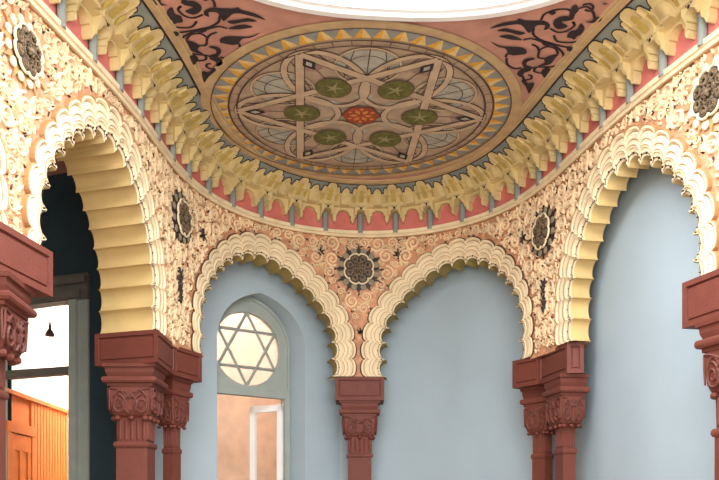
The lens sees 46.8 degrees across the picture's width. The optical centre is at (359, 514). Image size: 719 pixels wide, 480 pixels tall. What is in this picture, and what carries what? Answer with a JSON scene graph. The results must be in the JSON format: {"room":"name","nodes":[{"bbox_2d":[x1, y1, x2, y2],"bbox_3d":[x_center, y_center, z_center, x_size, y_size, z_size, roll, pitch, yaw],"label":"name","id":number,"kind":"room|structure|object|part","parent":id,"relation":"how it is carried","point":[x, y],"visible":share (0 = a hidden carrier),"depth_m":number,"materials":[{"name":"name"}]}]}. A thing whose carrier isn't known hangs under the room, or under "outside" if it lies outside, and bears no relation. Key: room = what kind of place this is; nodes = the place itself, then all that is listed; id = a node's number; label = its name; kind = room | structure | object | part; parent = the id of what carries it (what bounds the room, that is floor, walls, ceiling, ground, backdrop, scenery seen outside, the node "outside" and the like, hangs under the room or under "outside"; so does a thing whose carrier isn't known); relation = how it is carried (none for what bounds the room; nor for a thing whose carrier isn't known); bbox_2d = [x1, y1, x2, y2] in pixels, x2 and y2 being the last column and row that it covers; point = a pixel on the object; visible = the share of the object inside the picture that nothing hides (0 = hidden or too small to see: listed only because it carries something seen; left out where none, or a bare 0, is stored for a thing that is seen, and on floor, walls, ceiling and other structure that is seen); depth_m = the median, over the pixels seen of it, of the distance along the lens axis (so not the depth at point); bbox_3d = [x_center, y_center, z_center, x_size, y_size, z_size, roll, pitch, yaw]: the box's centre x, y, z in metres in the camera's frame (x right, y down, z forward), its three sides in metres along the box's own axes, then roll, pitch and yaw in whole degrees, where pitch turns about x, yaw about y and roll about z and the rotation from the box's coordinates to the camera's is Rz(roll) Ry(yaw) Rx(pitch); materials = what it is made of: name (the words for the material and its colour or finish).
{"room":"house of worship","nodes":[
{"label":"house of worship","id":0,"kind":"room"},
{"bbox_2d":[12,305,67,409],"bbox_3d":[-2.880,-1.200,8.900,1.160,5.600,2.600,0,0,0],"label":"wall","id":1,"kind":"structure","parent":0,"point":[43,351],"depth_m":9.18,"materials":[{"name":"white paint"}]},
{"bbox_2d":[4,388,67,479],"bbox_3d":[-3.428,0.188,8.825,0.065,2.825,1.850,0,0,0],"label":"wood panelling","id":2,"kind":"object","parent":1,"relation":"attached to","point":[50,421],"visible":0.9,"depth_m":9.08,"materials":[{"name":"orange wood"}]},
{"bbox_3d":[-3.425,-1.205,8.825,0.060,0.040,1.850,0,0,0],"label":"cap rail","id":3,"kind":"part","parent":2,"relation":"part of","materials":[{"name":"orange wood"}]},
{"bbox_2d":[45,322,54,336],"bbox_3d":[-3.170,-2.766,8.500,0.104,1.869,0.104,0,0,0],"label":"pendant lamp","id":4,"kind":"object","parent":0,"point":[49,333],"visible":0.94,"depth_m":8.48,"materials":[{"name":"black metal"}]},
{"bbox_2d":[8,173,117,479],"bbox_3d":[-3.645,-0.785,8.110,3.200,4.770,0.150,0,0,20],"label":"wall","id":5,"kind":"structure","parent":0,"point":[64,223],"depth_m":7.61,"materials":[{"name":"paint"}]},
{"bbox_2d":[5,272,89,479],"bbox_3d":[-2.953,-0.305,8.096,1.291,3.810,0.803,0,0,20],"label":"door","id":6,"kind":"structure","parent":5,"relation":"in","point":[72,290],"depth_m":7.60,"materials":[{"name":"grey wood"}]},
{"bbox_3d":[-3.403,0.400,8.320,0.030,2.400,0.520,0,0,0],"label":"door","id":7,"kind":"part","parent":6,"relation":"part of","materials":[{"name":"orange wood"}]},
{"bbox_2d":[0,0,181,348],"bbox_3d":[-1.830,-2.265,4.364,0.571,1.810,4.955,0,0,2],"label":"wall","id":8,"kind":"structure","parent":0,"point":[22,114],"depth_m":4.74,"materials":[{"name":"beige paint"}]},
{"bbox_2d":[0,4,47,97],"bbox_3d":[-1.776,-2.490,4.457,0.064,0.445,0.445,0,0,11],"label":"rosette","id":9,"kind":"object","parent":8,"relation":"attached to","point":[24,52],"visible":1,"depth_m":4.41,"materials":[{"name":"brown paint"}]},
{"bbox_2d":[12,24,40,77],"bbox_3d":[-1.792,-2.490,4.460,0.026,0.251,0.251,0,0,11],"label":"medallion","id":10,"kind":"object","parent":9,"relation":"on","point":[26,49],"depth_m":4.42,"materials":[{"name":"stone"}]},
{"bbox_2d":[21,93,166,335],"bbox_3d":[-1.855,-2.024,5.506,0.537,1.299,2.090,0,0,8],"label":"arch","id":11,"kind":"object","parent":8,"relation":"attached to","point":[97,147],"visible":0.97,"depth_m":5.92,"materials":[{"name":"beige paint"}]},
{"bbox_3d":[-1.662,-1.959,5.447,0.261,1.168,1.744,0,0,0],"label":"pierced trim","id":12,"kind":"part","parent":11,"relation":"part of","materials":[{"name":"beige paint"}]},
{"bbox_3d":[-1.637,-1.939,5.442,0.048,1.126,1.683,0,0,8],"label":"bead trim","id":13,"kind":"part","parent":11,"relation":"part of","materials":[{"name":"beige paint"}]},
{"bbox_2d":[154,261,339,479],"bbox_3d":[-1.117,-0.785,8.436,2.816,4.770,0.360,0,0,-35],"label":"wall","id":14,"kind":"structure","parent":0,"point":[314,411],"depth_m":8.54,"materials":[{"name":"paint"}]},
{"bbox_2d":[217,297,289,479],"bbox_3d":[-1.211,-0.733,8.589,0.909,2.966,0.404,0,0,-35],"label":"window","id":15,"kind":"structure","parent":14,"relation":"in","point":[253,347],"depth_m":8.52,"materials":[{"name":"white glass"}]},
{"bbox_3d":[-1.155,-1.685,8.448,0.739,0.740,0.001,0,0,-35],"label":"round pane","id":16,"kind":"part","parent":15,"relation":"part of","materials":[{"name":"beige glass"}]},
{"bbox_3d":[-1.102,-1.735,8.433,0.881,0.923,0.022,0,0,-35],"label":"frame moulding","id":17,"kind":"part","parent":15,"relation":"part of","materials":[{"name":"grey paint"}]},
{"bbox_3d":[-1.123,-1.738,8.462,0.909,0.956,0.070,0,0,-35],"label":"frame","id":18,"kind":"part","parent":15,"relation":"part of","materials":[{"name":"grey wood"}]},
{"bbox_3d":[-0.982,-0.220,8.769,0.400,1.870,0.040,0,0,27],"label":"casement frame","id":19,"kind":"part","parent":15,"relation":"part of","materials":[{"name":"white wood"}]},
{"bbox_2d":[217,394,280,479],"bbox_3d":[-1.420,-1.000,9.904,3.126,5.200,1.250,0,0,-8],"label":"wall","id":20,"kind":"structure","parent":0,"point":[233,412],"depth_m":10.08,"materials":[{"name":"orange paint"}]},
{"bbox_2d":[177,178,362,375],"bbox_3d":[-0.922,-2.265,7.737,0.616,1.810,2.361,0,0,44],"label":"wall","id":21,"kind":"structure","parent":0,"point":[218,223],"depth_m":7.66,"materials":[{"name":"beige paint"}]},
{"bbox_2d":[177,267,183,302],"bbox_3d":[-1.464,-1.860,6.785,0.030,0.320,0.067,0,0,10],"label":"sprig","id":22,"kind":"object","parent":21,"relation":"attached to","point":[180,277],"visible":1,"depth_m":6.76,"materials":[{"name":"black paint"}]},
{"bbox_2d":[171,186,193,247],"bbox_3d":[-1.438,-2.440,6.820,0.066,0.498,0.497,0,0,12],"label":"rosette","id":23,"kind":"object","parent":21,"relation":"attached to","point":[182,219],"visible":1,"depth_m":6.76,"materials":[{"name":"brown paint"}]},
{"bbox_2d":[176,199,190,236],"bbox_3d":[-1.453,-2.440,6.823,0.029,0.280,0.280,0,0,11],"label":"medallion","id":24,"kind":"object","parent":23,"relation":"on","point":[183,213],"depth_m":6.78,"materials":[{"name":"stone"}]},
{"bbox_2d":[199,228,206,240],"bbox_3d":[-1.355,-2.431,7.197,0.029,0.110,0.092,0,0,20],"label":"palmette","id":25,"kind":"object","parent":21,"relation":"attached to","point":[202,231],"visible":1,"depth_m":7.19,"materials":[{"name":"black paint"}]},
{"bbox_2d":[191,231,356,379],"bbox_3d":[-0.894,-2.024,7.846,2.126,1.299,0.543,0,0,-42],"label":"arch","id":26,"kind":"object","parent":21,"relation":"attached to","point":[258,248],"visible":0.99,"depth_m":8.09,"materials":[{"name":"beige paint"}]},
{"bbox_2d":[47,0,613,179],"bbox_3d":[0.310,-3.245,4.670,13.000,0.150,16.500,0,0,0],"label":"ceiling","id":27,"kind":"structure","parent":0,"point":[277,19],"depth_m":5.41,"materials":[{"name":"pink paint"}]},
{"bbox_2d":[153,0,264,81],"bbox_3d":[-0.941,-3.164,5.505,0.681,0.006,1.126,0,0,0],"label":"scroll ornament","id":28,"kind":"object","parent":27,"relation":"attached to","point":[224,13],"depth_m":5.38,"materials":[{"name":"black paint"}]},
{"bbox_3d":[-1.159,-3.167,5.198,0.244,0.001,0.412,0,0,0],"label":"stem","id":29,"kind":"part","parent":28,"relation":"part of","materials":[{"name":"black paint"}]},
{"bbox_3d":[-1.066,-3.167,5.228,0.159,0.001,0.139,0,0,0],"label":"stem","id":30,"kind":"part","parent":28,"relation":"part of","materials":[{"name":"paint"}]},
{"bbox_3d":[-1.082,-3.166,5.491,0.161,0.001,0.085,0,0,0],"label":"stem","id":31,"kind":"part","parent":28,"relation":"part of","materials":[{"name":"paint"}]},
{"bbox_3d":[-1.038,-3.167,5.359,0.323,0.001,0.197,0,0,0],"label":"stem","id":32,"kind":"part","parent":28,"relation":"part of","materials":[{"name":"black paint"}]},
{"label":"stem","id":33,"kind":"part","parent":28,"relation":"part of","materials":[{"name":"paint"}]},
{"bbox_3d":[-1.007,-3.165,5.521,0.151,0.001,0.171,0,0,0],"label":"stem","id":34,"kind":"part","parent":28,"relation":"part of","materials":[{"name":"black paint"}]},
{"bbox_2d":[200,20,521,177],"bbox_3d":[0.012,-3.159,6.550,2.490,0.017,2.490,0,0,0],"label":"ceiling medallion","id":35,"kind":"object","parent":27,"relation":"attached to","point":[343,98],"visible":1,"depth_m":6.28,"materials":[{"name":"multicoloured paint"}]},
{"bbox_3d":[-0.816,-3.153,6.494,0.170,0.001,0.102,0,0,0],"label":"tip pane","id":36,"kind":"part","parent":35,"relation":"part of","materials":[{"name":"white paint"}]},
{"bbox_3d":[-0.786,-3.165,6.496,0.200,0.001,0.231,0,0,0],"label":"mauve pane","id":37,"kind":"part","parent":35,"relation":"part of","materials":[{"name":"pink paint"}]},
{"bbox_3d":[-0.451,-3.153,7.239,0.095,0.001,0.141,0,0,0],"label":"tip pane","id":38,"kind":"part","parent":35,"relation":"part of","materials":[{"name":"grey glass"}]},
{"bbox_3d":[-0.353,-3.153,5.805,0.092,0.001,0.153,0,0,0],"label":"tip pane","id":39,"kind":"part","parent":35,"relation":"part of","materials":[{"name":"white paint"}]},
{"label":"mauve pane","id":40,"kind":"part","parent":35,"relation":"part of","materials":[{"name":"paint"}]},
{"bbox_3d":[-0.434,-3.165,7.214,0.243,0.001,0.209,0,0,0],"label":"mauve pane","id":41,"kind":"part","parent":35,"relation":"part of","materials":[{"name":"pink paint"}]},
{"bbox_3d":[0.364,-3.165,7.268,0.246,0.001,0.189,0,0,0],"label":"mauve pane","id":42,"kind":"part","parent":35,"relation":"part of","materials":[{"name":"pink paint"}]},
{"bbox_3d":[0.377,-3.153,7.295,0.092,0.001,0.153,0,0,0],"label":"tip pane","id":43,"kind":"part","parent":35,"relation":"part of","materials":[{"name":"white paint"}]},
{"label":"mauve pane","id":44,"kind":"part","parent":35,"relation":"part of","materials":[{"name":"paint"}]},
{"bbox_3d":[0.475,-3.153,5.861,0.095,0.001,0.141,0,0,0],"label":"tip pane","id":45,"kind":"part","parent":35,"relation":"part of","materials":[{"name":"grey glass"}]},
{"bbox_3d":[0.810,-3.165,6.604,0.200,0.001,0.231,0,0,0],"label":"mauve pane","id":46,"kind":"part","parent":35,"relation":"part of","materials":[{"name":"pink paint"}]},
{"bbox_3d":[0.840,-3.153,6.606,0.170,0.001,0.102,0,0,0],"label":"tip pane","id":47,"kind":"part","parent":35,"relation":"part of","materials":[{"name":"white paint"}]},
{"bbox_2d":[254,0,563,21],"bbox_3d":[0.310,-3.188,3.420,3.287,0.084,3.755,0,0,0],"label":"skylight","id":48,"kind":"object","parent":27,"relation":"attached to","point":[383,10],"visible":1,"depth_m":5.20,"materials":[{"name":"white glass"}]},
{"bbox_3d":[0.310,-3.225,3.420,3.142,0.001,3.611,0,0,0],"label":"pane","id":49,"kind":"part","parent":48,"relation":"part of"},
{"bbox_2d":[490,3,607,92],"bbox_3d":[1.196,-3.164,5.678,0.701,0.006,1.102,0,0,0],"label":"scroll ornament","id":50,"kind":"object","parent":27,"relation":"attached to","point":[529,25],"depth_m":5.48,"materials":[{"name":"black paint"}]},
{"bbox_3d":[1.079,-3.166,5.823,0.138,0.001,0.150,0,0,0],"label":"stem","id":51,"kind":"part","parent":50,"relation":"part of","materials":[{"name":"paint"}]},
{"bbox_3d":[1.220,-3.165,5.669,0.131,0.001,0.189,0,0,0],"label":"stem","id":52,"kind":"part","parent":50,"relation":"part of","materials":[{"name":"paint"}]},
{"label":"stem","id":53,"kind":"part","parent":50,"relation":"part of","materials":[{"name":"paint"}]},
{"bbox_3d":[1.294,-3.166,5.652,0.156,0.001,0.097,0,0,0],"label":"stem","id":54,"kind":"part","parent":50,"relation":"part of","materials":[{"name":"paint"}]},
{"bbox_3d":[1.273,-3.167,5.514,0.297,0.001,0.236,0,0,0],"label":"stem","id":55,"kind":"part","parent":50,"relation":"part of","materials":[{"name":"paint"}]},
{"bbox_3d":[1.243,-3.167,5.251,0.179,0.001,0.126,0,0,0],"label":"stem","id":56,"kind":"part","parent":50,"relation":"part of","materials":[{"name":"black paint"}]},
{"bbox_3d":[1.317,-3.167,5.390,0.166,0.001,0.131,0,0,0],"label":"stem","id":57,"kind":"part","parent":50,"relation":"part of","materials":[{"name":"paint"}]},
{"bbox_3d":[1.404,-3.167,5.367,0.258,0.001,0.411,0,0,0],"label":"stem","id":58,"kind":"part","parent":50,"relation":"part of","materials":[{"name":"black paint"}]},
{"bbox_3d":[1.425,-3.167,5.178,0.086,0.001,0.092,0,0,0],"label":"stem","id":59,"kind":"part","parent":50,"relation":"part of","materials":[{"name":"black paint"}]},
{"bbox_2d":[356,189,548,375],"bbox_3d":[0.953,-2.265,7.871,2.276,1.810,0.626,0,0,39],"label":"wall","id":60,"kind":"structure","parent":0,"point":[505,230],"depth_m":7.72,"materials":[{"name":"beige paint"}]},
{"bbox_2d":[334,244,384,295],"bbox_3d":[-0.007,-2.450,8.260,0.519,0.524,0.072,0,0,0],"label":"rosette","id":61,"kind":"object","parent":60,"relation":"attached to","point":[358,267],"visible":1,"depth_m":8.26,"materials":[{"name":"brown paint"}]},
{"bbox_2d":[345,255,371,282],"bbox_3d":[-0.007,-2.450,8.273,0.294,0.295,0.033,0,0,-5],"label":"medallion","id":62,"kind":"object","parent":61,"relation":"on","point":[358,268],"depth_m":8.25,"materials":[{"name":"stone"}]},
{"bbox_2d":[360,236,533,379],"bbox_3d":[0.912,-2.024,7.965,2.120,1.299,0.571,0,0,36],"label":"arch","id":63,"kind":"object","parent":60,"relation":"attached to","point":[473,251],"visible":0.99,"depth_m":8.16,"materials":[{"name":"beige paint"}]},
{"bbox_2d":[519,231,526,243],"bbox_3d":[1.445,-2.451,7.338,0.029,0.110,0.092,0,0,-23],"label":"palmette","id":64,"kind":"object","parent":60,"relation":"attached to","point":[524,235],"visible":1,"depth_m":7.33,"materials":[{"name":"brown metal"}]},
{"bbox_2d":[528,203,555,258],"bbox_3d":[1.534,-2.400,7.028,0.066,0.498,0.497,0,0,-16],"label":"rosette","id":65,"kind":"object","parent":60,"relation":"attached to","point":[542,233],"visible":1,"depth_m":6.99,"materials":[{"name":"brown stone"}]},
{"bbox_2d":[533,214,550,248],"bbox_3d":[1.550,-2.400,7.033,0.028,0.280,0.280,0,0,-16],"label":"medallion","id":66,"kind":"object","parent":65,"relation":"on","point":[542,223],"depth_m":6.99,"materials":[{"name":"stone"}]},
{"bbox_2d":[540,278,546,312],"bbox_3d":[1.557,-1.840,7.019,0.030,0.320,0.067,0,0,-16],"label":"sprig","id":67,"kind":"object","parent":60,"relation":"attached to","point":[543,301],"visible":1,"depth_m":7.00,"materials":[{"name":"black paint"}]},
{"bbox_2d":[340,166,715,479],"bbox_3d":[1.744,-0.785,5.843,1.846,4.770,7.674,0,0,-26],"label":"wall","id":68,"kind":"structure","parent":0,"point":[451,409],"depth_m":6.74,"materials":[{"name":"paint"}]},
{"bbox_2d":[23,0,718,238],"bbox_3d":[0.247,-2.966,5.904,4.384,0.410,4.789,0,0,0],"label":"crown molding","id":69,"kind":"structure","parent":68,"relation":"attached to","point":[132,46],"depth_m":6.33,"materials":[{"name":"yellow paint"}]},
{"bbox_2d":[542,45,718,353],"bbox_3d":[2.217,-2.265,4.701,0.516,1.810,4.837,0,0,-10],"label":"wall","id":70,"kind":"structure","parent":0,"point":[665,108],"depth_m":5.67,"materials":[{"name":"beige paint"}]},
{"bbox_2d":[554,123,718,345],"bbox_3d":[1.919,-2.024,5.843,0.241,1.299,2.026,0,0,-14],"label":"arch","id":71,"kind":"object","parent":70,"relation":"attached to","point":[642,147],"visible":0.94,"depth_m":5.99,"materials":[{"name":"beige paint"}]},
{"bbox_2d":[683,52,718,137],"bbox_3d":[2.062,-2.500,4.909,0.067,0.498,0.498,0,0,-18],"label":"rosette","id":72,"kind":"object","parent":70,"relation":"attached to","point":[703,100],"visible":1,"depth_m":4.93,"materials":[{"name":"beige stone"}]},
{"bbox_2d":[693,66,718,118],"bbox_3d":[2.079,-2.500,4.914,0.027,0.280,0.281,0,0,-18],"label":"medallion","id":73,"kind":"object","parent":72,"relation":"on","point":[706,85],"depth_m":4.91,"materials":[{"name":"stone"}]},
{"bbox_3d":[0.000,1.700,4.500,14.000,0.200,17.000,0,0,0],"label":"floor","id":74,"kind":"structure","parent":0,"visible":0},
{"bbox_2d":[0,221,52,479],"bbox_3d":[-1.863,0.110,4.056,0.484,2.980,0.669,0,0,7],"label":"column","id":75,"kind":"structure","parent":74,"relation":"on","point":[26,266],"depth_m":4.10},
{"bbox_2d":[0,126,8,225],"bbox_3d":[-2.140,-2.017,3.842,0.551,1.273,1.013,0,0,7],"label":"arch","id":76,"kind":"object","parent":75,"relation":"on","point":[4,189],"visible":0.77,"depth_m":4.25,"materials":[{"name":"beige paint"}]},
{"bbox_3d":[-1.860,-1.070,4.080,0.410,0.150,0.410,0,0,-4],"label":"moulding","id":77,"kind":"part","parent":75,"relation":"part of","materials":[{"name":"red stone"}]},
{"bbox_2d":[95,329,201,479],"bbox_3d":[-1.689,0.110,6.694,0.540,2.980,1.052,0,0,9],"label":"column","id":78,"kind":"structure","parent":74,"relation":"on","point":[149,380],"depth_m":6.29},
{"bbox_3d":[-1.725,-1.052,6.405,0.410,0.165,0.410,0,0,0],"label":"moulding","id":79,"kind":"part","parent":78,"relation":"part of","materials":[{"name":"red stone"}]},
{"bbox_3d":[-1.575,-1.052,6.970,0.226,0.165,0.295,0,0,22],"label":"moulding","id":80,"kind":"part","parent":78,"relation":"part of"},
{"bbox_2d":[335,376,383,479],"bbox_3d":[0.003,0.110,8.445,0.485,2.980,0.350,0,0,0],"label":"column","id":81,"kind":"structure","parent":74,"relation":"on","point":[359,397],"depth_m":8.30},
{"bbox_3d":[0.002,-1.070,8.420,0.410,0.150,0.266,0,0,0],"label":"moulding","id":82,"kind":"part","parent":81,"relation":"part of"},
{"bbox_2d":[512,342,589,479],"bbox_3d":[1.686,0.110,7.112,0.417,2.980,1.003,0,0,-17],"label":"column","id":83,"kind":"structure","parent":74,"relation":"on","point":[552,385],"depth_m":6.88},
{"bbox_3d":[1.635,-1.051,7.420,0.238,0.168,0.320,0,0,-38],"label":"moulding","id":84,"kind":"part","parent":83,"relation":"part of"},
{"bbox_3d":[1.700,-1.051,6.860,0.254,0.168,0.377,0,0,-10],"label":"moulding","id":85,"kind":"part","parent":83,"relation":"part of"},
{"bbox_2d":[682,268,718,479],"bbox_3d":[2.176,0.110,4.643,0.398,2.980,0.687,0,0,-12],"label":"column","id":86,"kind":"structure","parent":74,"relation":"on","point":[700,295],"depth_m":4.74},
{"bbox_3d":[2.155,-1.020,4.660,0.328,0.175,0.410,0,0,-17],"label":"moulding","id":87,"kind":"part","parent":86,"relation":"part of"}
]}

